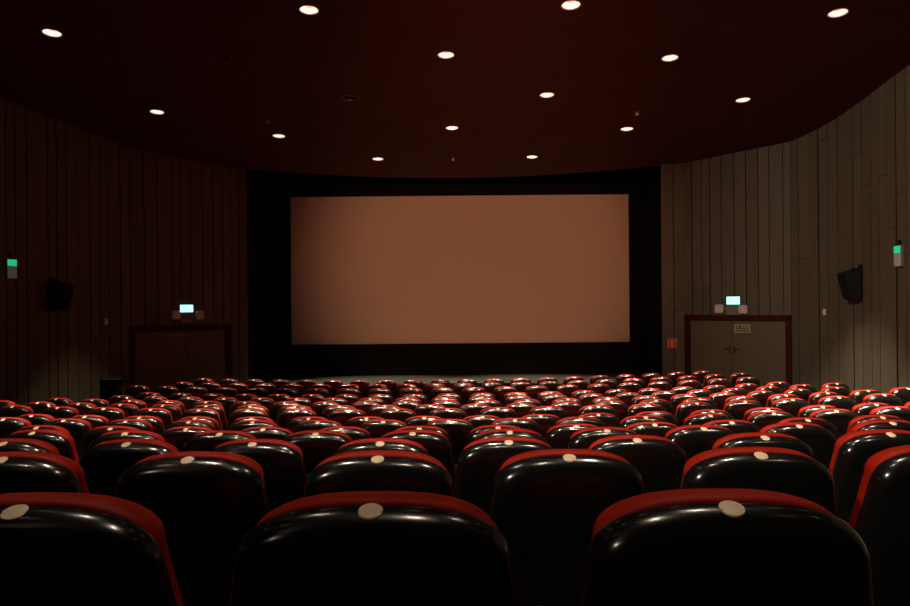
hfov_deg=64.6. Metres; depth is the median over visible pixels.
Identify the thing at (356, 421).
chair
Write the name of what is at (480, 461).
chair
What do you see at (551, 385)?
chair
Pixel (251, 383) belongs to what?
chair
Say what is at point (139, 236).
wall
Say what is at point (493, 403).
chair
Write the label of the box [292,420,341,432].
chair
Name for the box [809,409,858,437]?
chair
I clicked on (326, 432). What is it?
cushion
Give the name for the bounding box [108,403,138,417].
chair
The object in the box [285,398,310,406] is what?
chair
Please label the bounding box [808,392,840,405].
chair
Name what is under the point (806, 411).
chair
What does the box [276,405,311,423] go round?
chair
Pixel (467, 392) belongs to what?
chair
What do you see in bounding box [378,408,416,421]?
chair
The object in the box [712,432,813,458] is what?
chair
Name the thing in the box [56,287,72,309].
grille
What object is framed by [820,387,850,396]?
chair
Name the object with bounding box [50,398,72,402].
cushion
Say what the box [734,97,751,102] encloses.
recessed light
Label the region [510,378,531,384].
chair
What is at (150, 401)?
chair
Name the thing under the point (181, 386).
chair
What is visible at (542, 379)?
chair
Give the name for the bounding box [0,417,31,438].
chair
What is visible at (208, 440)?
chair
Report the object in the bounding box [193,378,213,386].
chair
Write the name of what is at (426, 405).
cushion
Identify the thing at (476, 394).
chair
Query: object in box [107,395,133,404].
chair
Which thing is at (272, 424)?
cushion
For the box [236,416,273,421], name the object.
cushion
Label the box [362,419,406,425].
cushion
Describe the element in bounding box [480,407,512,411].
cushion
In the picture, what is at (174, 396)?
chair
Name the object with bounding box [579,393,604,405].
chair
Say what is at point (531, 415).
cushion
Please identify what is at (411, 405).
chair
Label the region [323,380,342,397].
chair
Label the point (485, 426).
cushion
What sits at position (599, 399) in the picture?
chair
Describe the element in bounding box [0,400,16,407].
chair
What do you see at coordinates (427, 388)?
chair
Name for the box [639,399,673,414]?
chair
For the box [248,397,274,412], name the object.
chair
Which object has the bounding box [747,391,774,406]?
chair
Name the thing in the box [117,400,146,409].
chair
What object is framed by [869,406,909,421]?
chair
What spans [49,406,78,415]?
cushion
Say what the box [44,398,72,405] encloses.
chair
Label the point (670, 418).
chair
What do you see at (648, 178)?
wall
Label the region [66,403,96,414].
chair
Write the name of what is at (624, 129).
recessed light
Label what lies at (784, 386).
chair
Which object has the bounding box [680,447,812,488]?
cushion
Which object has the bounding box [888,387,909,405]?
chair
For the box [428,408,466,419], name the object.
chair
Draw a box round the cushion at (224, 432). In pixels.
[193,430,256,438]
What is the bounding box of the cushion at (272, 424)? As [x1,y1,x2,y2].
[235,420,277,426]
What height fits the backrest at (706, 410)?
0.626 m
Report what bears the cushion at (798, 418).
on the chair at (818, 421)
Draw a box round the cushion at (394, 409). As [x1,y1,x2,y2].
[382,408,414,412]
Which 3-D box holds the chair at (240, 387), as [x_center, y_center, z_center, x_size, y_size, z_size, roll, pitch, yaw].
[-4.202,2.050,14.156,0.516,0.996,0.554,0,0,6]
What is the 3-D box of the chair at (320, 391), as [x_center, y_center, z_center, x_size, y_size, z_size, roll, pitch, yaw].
[-2.401,1.988,12.807,0.516,0.996,0.554,0,0,3]
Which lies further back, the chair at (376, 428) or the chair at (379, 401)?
the chair at (379, 401)
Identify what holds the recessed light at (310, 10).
in the ceiling
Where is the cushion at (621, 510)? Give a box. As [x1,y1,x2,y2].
[592,488,832,537]
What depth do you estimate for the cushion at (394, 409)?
7.87 m
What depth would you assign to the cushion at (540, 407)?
7.87 m
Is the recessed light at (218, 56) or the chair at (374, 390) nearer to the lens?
the recessed light at (218, 56)
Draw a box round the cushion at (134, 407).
[112,403,138,409]
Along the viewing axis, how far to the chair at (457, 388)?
13.69 m
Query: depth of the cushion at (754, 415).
6.11 m
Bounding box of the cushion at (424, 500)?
[257,491,498,530]
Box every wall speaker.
[48,277,73,310]
[837,265,862,299]
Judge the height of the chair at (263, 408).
0.996 m
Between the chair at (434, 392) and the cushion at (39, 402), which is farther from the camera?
the chair at (434, 392)
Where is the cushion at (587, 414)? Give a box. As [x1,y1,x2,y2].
[578,413,614,416]
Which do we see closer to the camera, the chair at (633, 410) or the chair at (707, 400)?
the chair at (633, 410)
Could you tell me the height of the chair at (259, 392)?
0.996 m
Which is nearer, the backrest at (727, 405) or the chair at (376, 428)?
the chair at (376, 428)
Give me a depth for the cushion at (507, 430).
4.08 m
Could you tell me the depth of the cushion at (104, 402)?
10.03 m
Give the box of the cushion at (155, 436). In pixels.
[101,430,164,441]
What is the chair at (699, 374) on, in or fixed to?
on the floor
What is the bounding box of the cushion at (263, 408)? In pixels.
[240,405,267,410]
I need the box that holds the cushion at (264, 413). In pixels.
[234,409,267,416]
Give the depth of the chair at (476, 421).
6.78 m
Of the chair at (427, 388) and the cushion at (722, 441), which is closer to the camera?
the cushion at (722, 441)
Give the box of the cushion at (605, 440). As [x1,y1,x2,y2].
[589,435,675,448]
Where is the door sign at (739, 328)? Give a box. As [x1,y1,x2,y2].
[734,324,750,332]
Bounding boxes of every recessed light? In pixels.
[40,28,63,37]
[149,109,164,114]
[212,53,231,60]
[272,134,285,137]
[298,5,319,15]
[342,95,357,100]
[372,157,383,160]
[437,51,454,58]
[445,126,458,130]
[526,155,537,158]
[539,92,554,97]
[560,0,581,10]
[620,127,633,131]
[660,54,679,61]
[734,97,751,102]
[826,8,849,17]
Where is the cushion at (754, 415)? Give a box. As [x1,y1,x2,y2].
[747,411,788,420]
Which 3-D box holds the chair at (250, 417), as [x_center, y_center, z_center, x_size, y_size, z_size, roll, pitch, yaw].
[-1.923,1.586,7.093,0.516,0.996,0.554,0,0,3]
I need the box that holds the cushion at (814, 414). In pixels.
[809,409,848,416]
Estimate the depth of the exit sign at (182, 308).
16.74 m
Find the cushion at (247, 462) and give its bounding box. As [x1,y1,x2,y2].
[136,451,264,481]
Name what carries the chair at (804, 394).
on the floor
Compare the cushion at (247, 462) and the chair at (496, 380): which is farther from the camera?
the chair at (496, 380)
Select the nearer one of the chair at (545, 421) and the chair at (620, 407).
the chair at (545, 421)
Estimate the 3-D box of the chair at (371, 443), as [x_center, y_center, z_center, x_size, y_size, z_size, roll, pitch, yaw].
[-0.312,1.086,3.318,0.516,0.996,0.554,0,0,1]
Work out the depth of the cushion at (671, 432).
4.10 m
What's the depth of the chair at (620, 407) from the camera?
8.72 m
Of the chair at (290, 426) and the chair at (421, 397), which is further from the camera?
the chair at (421, 397)
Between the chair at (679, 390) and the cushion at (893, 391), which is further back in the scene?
the chair at (679, 390)
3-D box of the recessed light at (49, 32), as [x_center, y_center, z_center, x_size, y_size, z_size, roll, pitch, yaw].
[-5.873,-3.983,10.492,0.298,0.140,0.298,0,0,-39]
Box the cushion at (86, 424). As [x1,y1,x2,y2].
[51,418,91,429]
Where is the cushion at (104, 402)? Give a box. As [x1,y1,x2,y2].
[86,399,109,405]
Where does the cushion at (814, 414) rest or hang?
on the chair at (840, 418)
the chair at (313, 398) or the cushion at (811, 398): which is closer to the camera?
the cushion at (811, 398)
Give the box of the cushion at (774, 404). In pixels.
[771,398,802,406]
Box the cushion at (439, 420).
[428,419,471,424]
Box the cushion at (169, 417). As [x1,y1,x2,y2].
[138,408,172,422]
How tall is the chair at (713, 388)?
0.996 m
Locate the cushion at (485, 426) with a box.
[470,425,520,432]
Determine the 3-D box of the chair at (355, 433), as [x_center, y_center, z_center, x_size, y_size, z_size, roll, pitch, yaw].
[-0.790,1.369,5.278,0.516,0.996,0.554,0,0,1]
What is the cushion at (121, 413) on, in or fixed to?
on the chair at (111, 413)
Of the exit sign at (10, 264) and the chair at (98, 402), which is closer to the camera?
the chair at (98, 402)
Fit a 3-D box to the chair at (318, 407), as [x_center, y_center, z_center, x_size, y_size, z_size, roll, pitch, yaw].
[-1.753,1.840,10.005,0.516,0.996,0.554,0,0,2]
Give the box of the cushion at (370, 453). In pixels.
[316,450,446,470]
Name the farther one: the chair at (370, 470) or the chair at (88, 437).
the chair at (88, 437)
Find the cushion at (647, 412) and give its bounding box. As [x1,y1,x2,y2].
[634,411,669,415]
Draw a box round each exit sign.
[5,254,16,278]
[179,305,192,311]
[727,296,740,304]
[894,240,903,266]
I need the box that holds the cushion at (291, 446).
[216,439,301,454]
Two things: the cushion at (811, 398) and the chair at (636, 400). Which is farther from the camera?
the chair at (636, 400)
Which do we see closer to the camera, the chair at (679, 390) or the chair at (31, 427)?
the chair at (31, 427)
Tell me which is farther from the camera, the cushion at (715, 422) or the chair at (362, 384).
the chair at (362, 384)
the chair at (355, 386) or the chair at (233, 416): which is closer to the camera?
the chair at (233, 416)
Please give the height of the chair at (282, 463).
0.996 m
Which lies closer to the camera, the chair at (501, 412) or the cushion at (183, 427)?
the cushion at (183, 427)
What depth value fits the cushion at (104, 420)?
6.99 m
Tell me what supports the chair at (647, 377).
on the floor
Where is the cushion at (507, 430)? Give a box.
[475,428,540,438]
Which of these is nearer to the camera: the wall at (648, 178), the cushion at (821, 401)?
the cushion at (821, 401)
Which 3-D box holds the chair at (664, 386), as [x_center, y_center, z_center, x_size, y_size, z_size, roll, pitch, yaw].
[3.605,1.883,12.926,0.516,0.996,0.554,0,0,-5]
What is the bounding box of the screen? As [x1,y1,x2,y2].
[268,183,639,375]
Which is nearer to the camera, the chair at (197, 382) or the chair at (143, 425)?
the chair at (143, 425)
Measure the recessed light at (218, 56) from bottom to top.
0.140 m
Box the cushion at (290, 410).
[283,409,315,413]
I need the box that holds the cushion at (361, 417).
[348,416,383,420]
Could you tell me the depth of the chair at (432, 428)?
5.04 m
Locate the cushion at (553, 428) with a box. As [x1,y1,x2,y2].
[547,423,597,432]
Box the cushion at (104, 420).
[74,415,108,422]
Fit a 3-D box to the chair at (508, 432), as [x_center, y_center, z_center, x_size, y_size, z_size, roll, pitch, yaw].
[0.314,1.215,4.301,0.516,0.996,0.554,0,0,0]
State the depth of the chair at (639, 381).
13.86 m
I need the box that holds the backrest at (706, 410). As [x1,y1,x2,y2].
[689,409,725,415]
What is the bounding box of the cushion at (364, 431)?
[320,426,369,434]
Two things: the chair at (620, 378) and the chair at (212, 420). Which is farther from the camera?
the chair at (620, 378)
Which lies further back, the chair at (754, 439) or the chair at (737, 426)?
the chair at (737, 426)
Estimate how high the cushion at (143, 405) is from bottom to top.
0.626 m
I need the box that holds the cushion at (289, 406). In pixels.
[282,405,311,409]
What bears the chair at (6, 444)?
on the floor
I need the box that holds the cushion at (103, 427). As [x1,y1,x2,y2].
[92,426,138,429]
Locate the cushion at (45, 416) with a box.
[21,414,54,419]
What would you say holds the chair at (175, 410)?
on the floor
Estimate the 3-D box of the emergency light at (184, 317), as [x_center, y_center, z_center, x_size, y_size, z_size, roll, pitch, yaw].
[-6.223,0.315,16.770,0.783,0.286,0.112,0,0,-45]
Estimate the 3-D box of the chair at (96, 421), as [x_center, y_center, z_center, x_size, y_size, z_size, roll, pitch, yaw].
[-3.559,1.588,7.208,0.516,0.996,0.554,0,0,5]
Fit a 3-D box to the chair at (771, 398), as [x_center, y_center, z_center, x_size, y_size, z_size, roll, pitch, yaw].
[4.074,1.628,9.146,0.516,0.996,0.554,0,0,-6]
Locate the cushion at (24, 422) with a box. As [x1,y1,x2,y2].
[0,417,31,425]
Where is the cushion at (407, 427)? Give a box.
[395,426,446,432]
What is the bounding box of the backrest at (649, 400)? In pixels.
[639,399,668,403]
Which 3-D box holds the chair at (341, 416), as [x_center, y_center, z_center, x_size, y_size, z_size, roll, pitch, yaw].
[-1.170,1.660,8.102,0.516,0.996,0.554,0,0,2]
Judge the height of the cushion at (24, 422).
0.626 m
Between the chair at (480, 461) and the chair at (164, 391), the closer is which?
the chair at (480, 461)
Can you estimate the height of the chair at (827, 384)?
0.996 m
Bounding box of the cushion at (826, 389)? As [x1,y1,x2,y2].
[820,387,843,391]
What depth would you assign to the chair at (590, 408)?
7.85 m
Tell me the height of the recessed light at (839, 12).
0.140 m
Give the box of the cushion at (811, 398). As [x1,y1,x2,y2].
[808,392,834,402]
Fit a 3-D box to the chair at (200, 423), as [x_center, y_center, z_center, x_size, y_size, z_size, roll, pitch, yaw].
[-2.230,1.490,6.312,0.516,0.996,0.554,0,0,3]
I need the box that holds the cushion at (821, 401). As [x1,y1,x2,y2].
[817,396,848,404]
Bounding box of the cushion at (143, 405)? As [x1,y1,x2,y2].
[123,400,146,407]
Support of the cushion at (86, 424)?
on the chair at (77, 428)
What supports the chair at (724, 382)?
on the floor
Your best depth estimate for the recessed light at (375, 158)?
17.04 m
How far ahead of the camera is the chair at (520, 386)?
13.71 m
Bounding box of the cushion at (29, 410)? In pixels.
[4,405,33,413]
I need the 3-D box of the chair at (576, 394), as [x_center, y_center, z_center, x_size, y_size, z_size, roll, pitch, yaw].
[2.079,1.907,11.823,0.516,0.996,0.554,0,0,-3]
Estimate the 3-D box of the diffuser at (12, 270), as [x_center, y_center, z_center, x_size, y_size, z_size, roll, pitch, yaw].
[-8.017,-0.559,13.038,0.012,0.223,0.190,0,0,17]
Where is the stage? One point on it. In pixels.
(399, 379)
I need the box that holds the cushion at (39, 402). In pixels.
[31,401,55,405]
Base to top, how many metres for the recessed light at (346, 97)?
0.140 m
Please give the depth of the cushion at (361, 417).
6.84 m
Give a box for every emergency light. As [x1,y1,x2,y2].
[171,311,203,322]
[715,304,747,314]
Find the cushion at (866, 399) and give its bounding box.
[862,393,891,402]
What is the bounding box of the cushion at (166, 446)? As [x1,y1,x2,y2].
[95,439,178,451]
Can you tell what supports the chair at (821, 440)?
on the floor
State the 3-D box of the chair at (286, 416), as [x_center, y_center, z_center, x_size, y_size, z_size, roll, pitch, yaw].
[-1.716,1.664,8.122,0.516,0.996,0.554,0,0,2]
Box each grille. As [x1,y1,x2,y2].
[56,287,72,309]
[837,275,850,297]
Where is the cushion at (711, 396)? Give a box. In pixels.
[709,392,733,398]
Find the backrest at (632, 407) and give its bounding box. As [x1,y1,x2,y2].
[628,403,660,409]
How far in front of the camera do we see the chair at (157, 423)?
6.91 m
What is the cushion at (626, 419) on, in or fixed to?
on the chair at (627, 421)
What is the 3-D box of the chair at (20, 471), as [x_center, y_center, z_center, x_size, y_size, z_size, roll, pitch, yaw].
[-1.308,0.942,2.338,0.516,0.996,0.554,0,0,2]
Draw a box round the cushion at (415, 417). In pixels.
[405,416,441,420]
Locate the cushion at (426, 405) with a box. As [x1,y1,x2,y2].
[416,404,445,407]
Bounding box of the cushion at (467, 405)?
[460,404,490,407]
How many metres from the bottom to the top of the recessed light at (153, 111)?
0.140 m
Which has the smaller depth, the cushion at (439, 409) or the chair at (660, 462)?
the chair at (660, 462)
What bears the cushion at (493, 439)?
on the chair at (480, 461)
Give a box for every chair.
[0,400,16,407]
[0,405,33,416]
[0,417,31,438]
[0,438,58,454]
[0,451,88,493]
[0,492,183,605]
[4,429,78,462]
[11,425,69,434]
[18,414,54,424]
[25,401,55,413]
[40,406,78,418]
[43,418,91,459]
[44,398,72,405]
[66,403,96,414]
[72,415,108,428]
[78,439,178,496]
[80,399,109,407]
[81,426,138,454]
[86,407,125,421]
[89,430,164,447]
[104,419,153,431]
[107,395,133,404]
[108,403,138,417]
[115,451,271,605]
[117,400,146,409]
[125,385,149,399]
[125,416,164,434]
[133,408,172,427]
[135,392,160,399]
[141,396,167,407]
[149,404,181,421]
[153,400,184,412]
[154,386,178,397]
[160,426,213,451]
[164,420,215,430]
[167,393,192,400]
[172,382,193,392]
[176,397,202,410]
[178,416,219,430]
[180,408,222,429]
[183,387,207,397]
[183,430,256,450]
[191,401,221,408]
[192,405,227,429]
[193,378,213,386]
[199,383,220,392]
[200,393,224,400]
[211,439,307,509]
[212,397,238,422]
[213,387,237,397]
[218,379,238,386]
[226,383,247,393]
[228,409,267,429]
[228,491,520,605]
[229,401,260,414]
[229,416,273,427]
[229,420,277,430]
[233,394,257,401]
[234,405,269,418]
[242,426,292,439]
[243,388,267,397]
[244,379,263,387]
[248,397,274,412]
[253,383,275,395]
[266,394,290,402]
[269,401,299,422]
[270,379,289,389]
[274,388,298,397]
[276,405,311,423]
[277,409,316,428]
[281,384,303,397]
[283,430,351,474]
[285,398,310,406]
[286,416,327,431]
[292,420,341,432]
[296,380,315,393]
[300,394,324,404]
[302,450,455,497]
[304,388,329,397]
[309,384,332,397]
[310,401,338,416]
[320,398,347,404]
[320,426,370,440]
[322,405,355,418]
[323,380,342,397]
[327,409,365,425]
[333,438,428,455]
[334,394,358,405]
[335,388,360,399]
[337,384,361,398]
[344,416,383,426]
[349,380,369,397]
[351,401,378,415]
[357,398,384,404]
[359,419,406,437]
[365,384,387,397]
[366,388,392,397]
[367,405,399,416]
[368,394,393,404]
[376,380,396,396]
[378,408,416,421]
[381,430,455,483]
[392,401,419,410]
[393,384,416,400]
[393,397,421,404]
[395,426,456,468]
[398,388,423,397]
[401,394,427,404]
[403,380,423,390]
[404,416,441,425]
[413,404,445,415]
[423,383,444,401]
[426,419,474,464]
[428,387,454,403]
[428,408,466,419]
[429,379,451,388]
[430,397,458,403]
[433,400,461,408]
[435,393,462,405]
[452,383,473,396]
[454,437,551,514]
[456,379,477,386]
[460,404,490,416]
[461,387,486,404]
[463,415,500,427]
[466,425,520,445]
[467,396,494,403]
[469,393,495,399]
[473,400,502,406]
[474,428,547,443]
[479,407,517,418]
[481,382,502,393]
[483,378,504,385]
[488,449,644,605]
[491,418,541,435]
[493,386,517,403]
[502,392,529,406]
[504,395,531,406]
[506,403,535,417]
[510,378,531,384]
[510,382,531,392]
[513,399,542,406]
[522,414,559,438]
[524,385,548,399]
[528,406,567,418]
[535,488,873,605]
[536,377,557,384]
[537,391,562,401]
[539,381,559,390]
[541,395,567,405]
[545,423,597,448]
[551,402,582,416]
[552,398,583,406]
[555,417,605,426]
[556,385,579,397]
[563,376,584,384]
[567,380,588,389]
[567,427,637,448]
[571,390,596,398]
[578,405,617,417]
[578,413,619,426]
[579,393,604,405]
[587,384,610,395]
[589,375,609,384]
[589,435,686,492]
[592,397,622,404]
[595,379,617,389]
[595,401,628,421]
[605,389,628,396]
[615,392,641,406]
[616,374,635,385]
[618,383,641,392]
[620,415,668,427]
[623,378,645,388]
[626,422,676,437]
[627,403,666,416]
[631,395,659,405]
[634,411,677,426]
[638,388,661,395]
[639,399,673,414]
[642,373,661,387]
[648,381,671,390]
[650,377,672,388]
[651,391,677,401]
[665,425,735,460]
[667,372,687,387]
[670,394,699,415]
[671,386,695,393]
[675,402,714,426]
[676,376,699,386]
[678,380,701,389]
[680,447,836,516]
[682,398,716,408]
[683,413,731,425]
[686,389,713,397]
[689,409,733,419]
[692,371,711,385]
[702,374,725,388]
[703,385,726,392]
[703,420,759,433]
[707,379,731,387]
[709,392,737,409]
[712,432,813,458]
[721,388,748,395]
[723,396,759,410]
[724,400,762,419]
[730,373,751,387]
[735,377,760,386]
[735,383,758,392]
[743,407,786,420]
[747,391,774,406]
[747,411,795,429]
[755,386,783,393]
[759,422,835,468]
[766,382,790,391]
[766,394,800,406]
[771,398,809,417]
[778,417,837,440]
[784,389,812,401]
[789,384,816,392]
[798,405,837,416]
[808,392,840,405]
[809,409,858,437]
[817,396,856,410]
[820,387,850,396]
[821,383,849,390]
[828,429,909,523]
[846,415,903,433]
[849,390,879,404]
[849,445,909,605]
[850,419,909,431]
[851,403,889,415]
[862,393,901,405]
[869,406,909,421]
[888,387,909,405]
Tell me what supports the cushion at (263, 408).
on the chair at (263, 408)
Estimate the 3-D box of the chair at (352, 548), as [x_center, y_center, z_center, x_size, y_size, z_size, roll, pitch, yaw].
[-0.121,0.802,1.341,0.516,0.996,0.554,0,0,1]
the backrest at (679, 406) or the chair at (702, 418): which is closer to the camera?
the chair at (702, 418)
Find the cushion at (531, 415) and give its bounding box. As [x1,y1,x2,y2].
[522,414,557,417]
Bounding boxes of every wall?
[0,96,250,404]
[247,164,661,379]
[661,65,909,393]
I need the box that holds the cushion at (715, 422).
[703,420,751,424]
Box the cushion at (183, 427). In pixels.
[166,426,213,430]
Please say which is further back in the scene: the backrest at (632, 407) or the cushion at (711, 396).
the cushion at (711, 396)
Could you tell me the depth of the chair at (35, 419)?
7.00 m
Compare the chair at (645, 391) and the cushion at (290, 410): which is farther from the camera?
the chair at (645, 391)
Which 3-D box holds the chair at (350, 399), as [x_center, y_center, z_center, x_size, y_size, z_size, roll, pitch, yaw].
[-1.746,1.967,11.789,0.516,0.996,0.554,0,0,2]
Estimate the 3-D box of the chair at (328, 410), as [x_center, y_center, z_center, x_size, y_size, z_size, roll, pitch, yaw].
[-1.384,1.740,8.951,0.516,0.996,0.554,0,0,2]
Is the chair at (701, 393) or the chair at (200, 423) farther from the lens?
the chair at (701, 393)
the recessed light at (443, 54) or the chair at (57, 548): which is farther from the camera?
the recessed light at (443, 54)
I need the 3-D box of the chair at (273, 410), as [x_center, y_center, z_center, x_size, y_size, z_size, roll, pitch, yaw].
[-2.299,1.843,10.031,0.516,0.996,0.554,0,0,3]
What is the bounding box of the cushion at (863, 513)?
[849,445,909,528]
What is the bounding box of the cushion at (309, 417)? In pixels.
[291,416,327,420]
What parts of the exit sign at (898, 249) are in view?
lit panel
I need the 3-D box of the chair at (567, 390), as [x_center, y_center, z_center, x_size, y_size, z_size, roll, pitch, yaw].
[1.970,1.928,12.804,0.516,0.996,0.554,0,0,-3]
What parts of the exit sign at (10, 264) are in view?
lit panel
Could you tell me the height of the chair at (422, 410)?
0.996 m
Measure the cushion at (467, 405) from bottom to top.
0.626 m
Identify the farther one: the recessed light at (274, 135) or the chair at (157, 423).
the recessed light at (274, 135)
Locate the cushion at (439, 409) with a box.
[431,408,462,411]
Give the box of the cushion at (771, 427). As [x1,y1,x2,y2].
[759,422,821,431]
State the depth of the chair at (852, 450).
3.09 m
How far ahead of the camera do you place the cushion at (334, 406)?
8.72 m
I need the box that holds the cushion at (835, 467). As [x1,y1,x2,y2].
[828,429,909,473]
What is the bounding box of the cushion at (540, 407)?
[530,406,562,410]
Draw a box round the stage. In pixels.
[262,373,643,387]
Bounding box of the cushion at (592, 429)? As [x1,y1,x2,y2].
[570,427,636,438]
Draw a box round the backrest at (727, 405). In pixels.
[724,400,755,410]
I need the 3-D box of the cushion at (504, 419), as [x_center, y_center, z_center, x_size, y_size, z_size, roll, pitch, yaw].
[0.501,1.279,6.119,0.472,0.626,0.187,0,0,-1]
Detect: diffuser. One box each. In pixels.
[8,266,16,277]
[894,253,899,265]
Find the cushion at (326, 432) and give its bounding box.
[287,430,351,440]
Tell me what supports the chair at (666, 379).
on the floor
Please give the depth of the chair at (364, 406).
9.72 m
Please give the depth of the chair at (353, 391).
12.51 m
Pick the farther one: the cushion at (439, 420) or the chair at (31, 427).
the cushion at (439, 420)
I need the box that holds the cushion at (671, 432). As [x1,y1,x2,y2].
[665,425,730,437]
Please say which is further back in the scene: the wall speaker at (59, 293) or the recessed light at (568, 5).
the wall speaker at (59, 293)
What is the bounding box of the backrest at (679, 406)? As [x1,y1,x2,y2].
[675,402,708,415]
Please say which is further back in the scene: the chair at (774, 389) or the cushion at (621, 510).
the chair at (774, 389)
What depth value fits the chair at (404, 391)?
12.48 m
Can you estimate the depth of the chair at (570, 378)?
14.71 m
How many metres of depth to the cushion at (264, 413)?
7.91 m
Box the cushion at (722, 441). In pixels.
[712,432,798,449]
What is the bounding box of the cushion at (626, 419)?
[620,415,663,423]
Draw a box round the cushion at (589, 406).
[579,405,612,410]
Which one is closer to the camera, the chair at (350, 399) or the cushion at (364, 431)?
the cushion at (364, 431)
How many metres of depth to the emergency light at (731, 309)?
16.67 m
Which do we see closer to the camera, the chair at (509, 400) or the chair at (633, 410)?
the chair at (633, 410)
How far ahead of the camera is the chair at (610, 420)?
6.80 m
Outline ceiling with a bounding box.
[0,0,909,177]
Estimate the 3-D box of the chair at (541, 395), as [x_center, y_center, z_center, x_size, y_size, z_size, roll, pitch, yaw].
[1.533,1.919,11.796,0.516,0.996,0.554,0,0,-2]
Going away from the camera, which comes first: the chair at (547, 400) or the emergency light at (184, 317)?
the chair at (547, 400)
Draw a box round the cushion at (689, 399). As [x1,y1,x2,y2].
[682,398,708,402]
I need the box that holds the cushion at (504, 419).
[491,418,535,424]
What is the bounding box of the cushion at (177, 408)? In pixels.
[154,404,181,413]
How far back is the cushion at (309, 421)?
6.04 m
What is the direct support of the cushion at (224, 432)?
on the chair at (208, 440)
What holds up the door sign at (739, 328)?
attached to the door at (764, 353)
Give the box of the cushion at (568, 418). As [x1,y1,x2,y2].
[556,417,599,423]
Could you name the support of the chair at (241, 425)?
on the floor
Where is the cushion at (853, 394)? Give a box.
[849,390,874,397]
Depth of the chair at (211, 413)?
7.93 m
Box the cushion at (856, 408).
[851,403,887,411]
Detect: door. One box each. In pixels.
[129,324,231,391]
[684,315,791,386]
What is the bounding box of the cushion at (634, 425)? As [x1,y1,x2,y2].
[626,422,675,428]
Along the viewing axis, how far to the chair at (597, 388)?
12.57 m
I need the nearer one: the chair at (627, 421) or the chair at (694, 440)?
the chair at (694, 440)
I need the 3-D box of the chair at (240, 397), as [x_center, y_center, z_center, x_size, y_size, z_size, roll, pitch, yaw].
[-3.383,1.972,11.887,0.516,0.996,0.554,0,0,5]
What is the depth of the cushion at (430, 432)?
4.09 m
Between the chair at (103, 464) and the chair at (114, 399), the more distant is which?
the chair at (114, 399)
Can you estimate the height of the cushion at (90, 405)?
0.626 m
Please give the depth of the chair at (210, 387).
13.95 m
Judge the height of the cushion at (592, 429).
0.626 m
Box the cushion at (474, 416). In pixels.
[463,415,500,419]
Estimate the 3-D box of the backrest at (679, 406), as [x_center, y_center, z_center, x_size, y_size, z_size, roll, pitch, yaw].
[2.661,1.409,8.049,0.472,0.626,0.187,0,0,-4]
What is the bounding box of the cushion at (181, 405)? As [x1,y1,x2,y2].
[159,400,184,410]
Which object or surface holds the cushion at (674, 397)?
on the chair at (678, 399)
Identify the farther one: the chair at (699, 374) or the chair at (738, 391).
the chair at (699, 374)
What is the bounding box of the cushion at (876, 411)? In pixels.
[869,406,907,414]
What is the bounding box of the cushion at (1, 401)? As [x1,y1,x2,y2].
[0,400,16,404]
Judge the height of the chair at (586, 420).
0.996 m
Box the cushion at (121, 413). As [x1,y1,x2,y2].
[94,407,125,418]
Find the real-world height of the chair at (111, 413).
0.996 m
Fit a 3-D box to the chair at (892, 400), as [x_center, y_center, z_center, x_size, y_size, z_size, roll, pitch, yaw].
[4.830,1.527,8.381,0.516,0.996,0.554,0,0,-7]
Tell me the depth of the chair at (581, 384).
13.77 m
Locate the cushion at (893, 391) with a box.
[888,387,909,393]
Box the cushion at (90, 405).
[71,403,96,407]
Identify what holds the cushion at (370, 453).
on the chair at (370, 470)
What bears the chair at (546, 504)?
on the floor
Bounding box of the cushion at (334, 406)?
[327,405,355,408]
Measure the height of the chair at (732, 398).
0.996 m
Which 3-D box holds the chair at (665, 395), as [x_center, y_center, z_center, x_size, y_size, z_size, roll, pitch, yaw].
[3.128,1.816,10.986,0.516,0.996,0.554,0,0,-5]
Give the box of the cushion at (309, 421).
[299,420,341,425]
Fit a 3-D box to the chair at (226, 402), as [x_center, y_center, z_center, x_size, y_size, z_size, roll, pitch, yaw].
[-3.425,1.909,10.980,0.516,0.996,0.554,0,0,5]
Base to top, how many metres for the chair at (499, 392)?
0.996 m
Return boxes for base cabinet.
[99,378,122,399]
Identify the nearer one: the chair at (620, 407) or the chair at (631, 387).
the chair at (620, 407)
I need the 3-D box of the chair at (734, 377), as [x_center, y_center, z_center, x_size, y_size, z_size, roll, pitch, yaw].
[5.609,1.874,14.376,0.516,0.996,0.554,0,0,-8]
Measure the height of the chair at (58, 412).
0.996 m
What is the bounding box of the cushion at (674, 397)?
[670,394,696,401]
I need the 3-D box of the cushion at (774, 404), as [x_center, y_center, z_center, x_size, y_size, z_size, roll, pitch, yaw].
[3.754,1.378,8.137,0.472,0.626,0.187,-1,0,-5]
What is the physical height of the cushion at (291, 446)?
0.626 m
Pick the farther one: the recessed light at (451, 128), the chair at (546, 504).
the recessed light at (451, 128)
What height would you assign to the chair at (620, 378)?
0.996 m
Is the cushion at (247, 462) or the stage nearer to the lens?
the cushion at (247, 462)
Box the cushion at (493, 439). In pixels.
[463,437,550,449]
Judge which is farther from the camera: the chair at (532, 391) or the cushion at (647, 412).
the chair at (532, 391)
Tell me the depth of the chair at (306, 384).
14.72 m
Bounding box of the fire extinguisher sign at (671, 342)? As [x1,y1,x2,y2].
[667,338,676,347]
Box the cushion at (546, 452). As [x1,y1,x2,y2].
[499,449,630,470]
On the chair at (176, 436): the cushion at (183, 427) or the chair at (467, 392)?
the cushion at (183, 427)
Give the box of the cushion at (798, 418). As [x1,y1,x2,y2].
[778,417,825,422]
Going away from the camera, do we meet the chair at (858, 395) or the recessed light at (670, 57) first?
the chair at (858, 395)
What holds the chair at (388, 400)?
on the floor
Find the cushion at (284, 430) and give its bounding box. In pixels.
[242,426,292,433]
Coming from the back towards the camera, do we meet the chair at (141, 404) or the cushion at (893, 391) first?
the chair at (141, 404)
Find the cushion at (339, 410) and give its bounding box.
[332,409,364,412]
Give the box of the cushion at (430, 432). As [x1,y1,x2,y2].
[381,430,447,439]

